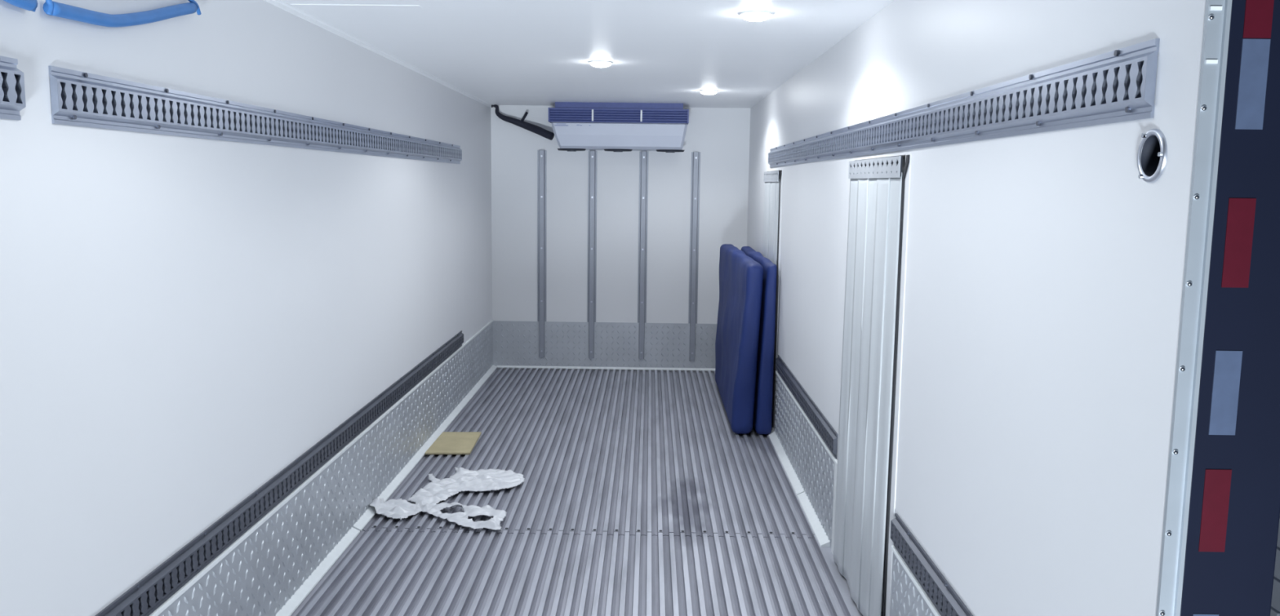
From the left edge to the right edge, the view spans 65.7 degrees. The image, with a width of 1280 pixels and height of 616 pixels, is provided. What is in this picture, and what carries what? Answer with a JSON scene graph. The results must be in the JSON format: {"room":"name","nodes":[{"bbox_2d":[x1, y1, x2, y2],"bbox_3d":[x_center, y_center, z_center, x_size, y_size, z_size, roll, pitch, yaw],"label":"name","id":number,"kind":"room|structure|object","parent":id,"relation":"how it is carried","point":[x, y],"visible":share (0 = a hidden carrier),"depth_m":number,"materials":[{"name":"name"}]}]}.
{"room":"refrigerated truck trailer interior","nodes":[
{"label":"refrigerated truck trailer interior","id":0,"kind":"room"},
{"bbox_2d":[0,0,492,615],"bbox_3d":[-1.427,-0.147,5.310,0.100,2.412,7.302,1,7,1],"label":"wall","id":1,"kind":"structure","parent":0,"point":[183,319],"depth_m":3.09,"materials":[{"name":"white plastic"}]},
{"bbox_2d":[0,55,26,119],"bbox_3d":[-1.394,-0.453,1.929,0.019,0.135,0.592,1,7,1],"label":"rail","id":2,"kind":"object","parent":1,"relation":"attached to","point":[12,92],"visible":1,"depth_m":2.18,"materials":[{"name":"metal"}]},
{"bbox_2d":[4,0,37,11],"bbox_3d":[-1.381,-0.700,2.046,0.033,0.104,0.412,1,7,1],"label":"hose","id":3,"kind":"object","parent":1,"relation":"attached to","point":[29,5],"visible":1,"depth_m":2.21,"materials":[{"name":"blue plastic"}]},
{"bbox_2d":[43,0,201,26],"bbox_3d":[-1.373,-0.819,2.688,0.033,0.174,0.798,1,7,1],"label":"hose","id":4,"kind":"object","parent":1,"relation":"attached to","point":[51,7],"visible":1,"depth_m":2.59,"materials":[{"name":"blue plastic"}]},
{"bbox_2d":[48,65,462,164],"bbox_3d":[-1.362,-0.823,4.859,0.019,0.135,5.062,1,7,1],"label":"rail","id":5,"kind":"object","parent":1,"relation":"attached to","point":[77,98],"visible":1,"depth_m":3.14,"materials":[{"name":"metal"}]},
{"bbox_2d":[95,330,463,615],"bbox_3d":[-1.383,0.592,4.676,0.019,0.116,5.780,1,7,1],"label":"rail","id":6,"kind":"object","parent":1,"relation":"attached to","point":[144,597],"visible":1,"depth_m":3.58,"materials":[{"name":"grey metal"}]},
{"bbox_2d":[149,320,493,615],"bbox_3d":[-1.379,0.569,5.395,0.013,0.017,7.292,1,7,1],"label":"trim","id":7,"kind":"structure","parent":1,"relation":"attached to","point":[161,609],"depth_m":3.85,"materials":[{"name":"silver metal"}]},
{"bbox_2d":[158,322,493,615],"bbox_3d":[-1.383,0.786,5.427,0.010,0.430,7.302,1,7,1],"label":"baseboard","id":8,"kind":"structure","parent":1,"relation":"attached to","point":[258,578],"depth_m":4.41,"materials":[{"name":"silver metal"}]},
{"bbox_2d":[291,4,422,8],"bbox_3d":[-1.098,-1.172,3.840,0.496,0.002,0.050,1,7,1],"label":"trim","id":9,"kind":"structure","parent":1,"relation":"attached to","point":[295,5],"depth_m":3.83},
{"bbox_2d":[263,0,491,107],"bbox_3d":[-1.351,-1.332,5.160,0.022,0.022,7.302,1,7,1],"label":"trim","id":10,"kind":"structure","parent":1,"relation":"attached to","point":[281,4],"depth_m":4.80,"materials":[{"name":"white metal"}]},
{"bbox_2d":[275,364,497,615],"bbox_3d":[-1.368,0.985,5.452,0.045,0.030,7.302,1,7,1],"label":"trim","id":11,"kind":"structure","parent":1,"relation":"attached to","point":[316,576],"depth_m":4.91,"materials":[{"name":"silver metal"}]},
{"bbox_2d":[290,368,881,615],"bbox_3d":[-0.191,1.064,5.450,2.400,0.102,7.302,1,7,1],"label":"floor","id":12,"kind":"structure","parent":0,"point":[639,495],"depth_m":4.96,"materials":[{"name":"grey metal"}]},
{"bbox_2d":[368,467,524,530],"bbox_3d":[-1.011,0.986,5.323,0.729,0.056,1.022,1,7,3],"label":"plastic film","id":13,"kind":"object","parent":12,"relation":"on","point":[426,499],"visible":1,"depth_m":5.21,"materials":[{"name":"white plastic"}]},
{"bbox_2d":[425,432,481,454],"bbox_3d":[-1.193,0.873,6.406,0.277,0.014,0.526,1,7,1],"label":"cardboard sheet","id":14,"kind":"object","parent":12,"relation":"on","point":[447,443],"visible":1,"depth_m":6.36,"materials":[{"name":"beige cardboard"}]},
{"bbox_2d":[715,244,763,434],"bbox_3d":[0.728,0.162,7.509,0.198,1.192,1.796,1,7,1],"label":"pad","id":15,"kind":"object","parent":12,"relation":"on","point":[740,277],"visible":1,"depth_m":6.81,"materials":[{"name":"blue fabric"}]},
{"bbox_2d":[741,246,777,434],"bbox_3d":[0.860,0.172,7.490,0.115,1.181,1.740,1,7,1],"label":"pad","id":16,"kind":"object","parent":12,"relation":"on","point":[762,411],"visible":0.53,"depth_m":6.67,"materials":[{"name":"blue fabric"}]},
{"bbox_2d":[281,0,893,107],"bbox_3d":[-0.211,-1.383,5.191,2.500,0.100,7.402,1,7,1],"label":"ceiling","id":17,"kind":"structure","parent":0,"point":[499,52],"depth_m":4.74,"materials":[{"name":"white plastic"}]},
{"bbox_2d":[491,104,554,140],"bbox_3d":[-1.024,-1.633,8.701,0.576,0.311,0.103,3,7,15],"label":"insulated pipe","id":18,"kind":"object","parent":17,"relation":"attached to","point":[535,129],"visible":1,"depth_m":8.69,"materials":[{"name":"black plastic"}]},
{"bbox_2d":[589,60,612,67],"bbox_3d":[-0.220,-1.362,5.535,0.128,0.029,0.128,1,7,1],"label":"recessed light","id":19,"kind":"object","parent":17,"relation":"in","point":[601,64],"visible":1,"depth_m":5.49,"materials":[{"name":"white"}]},
{"bbox_2d":[699,89,717,94],"bbox_3d":[0.496,-1.558,7.154,0.128,0.029,0.128,1,7,1],"label":"recessed light","id":20,"kind":"object","parent":17,"relation":"in","point":[703,91],"visible":1,"depth_m":7.11,"materials":[{"name":"white"}]},
{"bbox_2d":[739,10,772,21],"bbox_3d":[0.457,-1.147,3.900,0.128,0.029,0.128,1,7,1],"label":"recessed light","id":21,"kind":"object","parent":17,"relation":"in","point":[752,15],"visible":1,"depth_m":3.86,"materials":[{"name":"white"}]},
{"bbox_2d":[490,105,750,372],"bbox_3d":[-0.187,-0.595,8.971,2.500,2.412,0.100,1,7,1],"label":"wall","id":22,"kind":"structure","parent":0,"point":[721,135],"depth_m":8.89,"materials":[{"name":"white plastic"}]},
{"bbox_2d":[537,150,546,357],"bbox_3d":[-0.885,-0.477,8.926,0.080,1.872,0.033,1,7,1],"label":"channel","id":23,"kind":"object","parent":22,"relation":"attached to","point":[541,154],"visible":1,"depth_m":8.91,"materials":[{"name":"metal"}]},
{"bbox_2d":[586,151,597,358],"bbox_3d":[-0.433,-0.471,8.922,0.080,1.872,0.033,1,7,1],"label":"channel","id":24,"kind":"object","parent":22,"relation":"attached to","point":[592,155],"visible":1,"depth_m":8.91,"materials":[{"name":"metal"}]},
{"bbox_2d":[493,320,716,368],"bbox_3d":[-0.199,0.345,9.034,2.288,0.430,0.010,1,7,1],"label":"baseboard","id":25,"kind":"structure","parent":22,"relation":"attached to","point":[666,345],"depth_m":9.03,"materials":[{"name":"silver metal"}]},
{"bbox_2d":[496,365,715,370],"bbox_3d":[-0.202,0.548,9.054,2.220,0.022,0.022,1,7,1],"label":"trim","id":26,"kind":"structure","parent":22,"relation":"attached to","point":[497,366],"depth_m":9.05,"materials":[{"name":"silver metal"}]},
{"bbox_2d":[548,102,688,152],"bbox_3d":[-0.179,-1.554,8.557,1.180,0.406,0.476,1,7,1],"label":"refrigeration unit","id":27,"kind":"object","parent":22,"relation":"attached to","point":[576,126],"visible":1,"depth_m":8.34,"materials":[{"name":"white metal"}]},
{"bbox_2d":[637,151,648,359],"bbox_3d":[0.024,-0.465,8.918,0.080,1.872,0.033,1,7,1],"label":"channel","id":28,"kind":"object","parent":22,"relation":"attached to","point":[643,155],"visible":1,"depth_m":8.91,"materials":[{"name":"metal"}]},
{"bbox_2d":[688,151,700,359],"bbox_3d":[0.487,-0.459,8.914,0.080,1.872,0.033,1,7,1],"label":"channel","id":29,"kind":"object","parent":22,"relation":"attached to","point":[695,156],"visible":1,"depth_m":8.90,"materials":[{"name":"metal"}]},
{"bbox_2d":[746,0,1205,615],"bbox_3d":[0.973,-0.115,5.288,0.100,2.412,7.302,1,7,1],"label":"wall","id":30,"kind":"structure","parent":0,"point":[1045,277],"depth_m":2.35,"materials":[{"name":"white plastic"}]},
{"bbox_2d":[772,169,782,429],"bbox_3d":[0.984,-0.091,7.190,0.112,1.792,1.030,1,7,1],"label":"door frame","id":31,"kind":"structure","parent":30,"relation":"in","point":[781,171],"depth_m":6.71,"materials":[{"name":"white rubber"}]},
{"bbox_2d":[762,170,779,264],"bbox_3d":[0.924,-0.096,7.178,0.016,1.774,0.854,1,7,1],"label":"curtain","id":32,"kind":"object","parent":31,"relation":"hanging from","point":[771,179],"visible":0.43,"depth_m":7.04,"materials":[{"name":"white plastic"}]},
{"bbox_2d":[768,422,830,546],"bbox_3d":[0.884,1.014,5.432,0.050,0.032,7.302,1,7,1],"label":"trim","id":33,"kind":"structure","parent":30,"relation":"attached to","point":[818,530],"depth_m":5.43,"materials":[{"name":"silver metal"}]},
{"bbox_2d":[775,355,837,458],"bbox_3d":[0.908,0.504,5.593,0.019,0.116,2.110,1,7,1],"label":"rail","id":34,"kind":"object","parent":30,"relation":"attached to","point":[827,433],"visible":1,"depth_m":5.26,"materials":[{"name":"grey metal"}]},
{"bbox_2d":[774,375,934,615],"bbox_3d":[0.907,0.817,5.407,0.010,0.430,7.302,1,7,1],"label":"baseboard","id":35,"kind":"structure","parent":30,"relation":"attached to","point":[812,464],"depth_m":5.07,"materials":[{"name":"silver metal"}]},
{"bbox_2d":[774,370,941,615],"bbox_3d":[0.896,0.744,4.237,0.013,0.017,5.000,1,7,1],"label":"trim","id":36,"kind":"structure","parent":30,"relation":"attached to","point":[895,551],"depth_m":3.40,"materials":[{"name":"silver metal"}]},
{"bbox_2d":[831,154,911,615],"bbox_3d":[0.949,0.311,3.963,0.112,1.802,1.065,1,7,1],"label":"door","id":37,"kind":"structure","parent":30,"relation":"in","point":[906,162],"depth_m":3.47,"materials":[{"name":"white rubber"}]},
{"bbox_2d":[833,155,902,615],"bbox_3d":[0.889,0.307,3.951,0.018,1.784,0.889,1,7,1],"label":"curtain","id":38,"kind":"object","parent":37,"relation":"hanging from","point":[875,184],"visible":1,"depth_m":3.87,"materials":[{"name":"white plastic"}]},
{"bbox_2d":[890,513,973,615],"bbox_3d":[0.877,0.873,2.674,0.019,0.116,1.585,1,7,1],"label":"rail","id":39,"kind":"object","parent":30,"relation":"attached to","point":[947,602],"visible":1,"depth_m":3.03,"materials":[{"name":"grey metal"}]},
{"bbox_2d":[768,38,1159,167],"bbox_3d":[0.915,-0.746,4.471,0.019,0.135,5.557,1,7,1],"label":"rail","id":40,"kind":"object","parent":30,"relation":"attached to","point":[1119,85],"visible":1,"depth_m":2.33,"materials":[{"name":"metal"}]},
{"bbox_2d":[1137,128,1167,182],"bbox_3d":[0.927,-0.265,1.722,0.092,0.093,0.093,1,7,1],"label":"air vent","id":41,"kind":"object","parent":30,"relation":"in","point":[1152,154],"visible":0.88,"depth_m":1.75,"materials":[{"name":"metal"}]},
{"bbox_2d":[1155,0,1279,615],"bbox_3d":[0.977,0.309,1.734,0.187,2.562,0.175,1,7,1],"label":"door frame","id":42,"kind":"structure","parent":0,"point":[1222,511],"depth_m":1.62,"materials":[{"name":"blue paint"}]},
{"bbox_3d":[1.523,2.201,5.805,15.000,0.100,17.000,1,7,1],"label":"ground","id":43,"kind":"structure","parent":0,"visible":0},
{"bbox_2d":[1270,518,1279,615],"bbox_3d":[4.169,0.525,5.565,0.250,3.350,7.000,1,7,1],"label":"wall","id":44,"kind":"structure","parent":43,"relation":"on","point":[1275,604],"depth_m":6.28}
]}

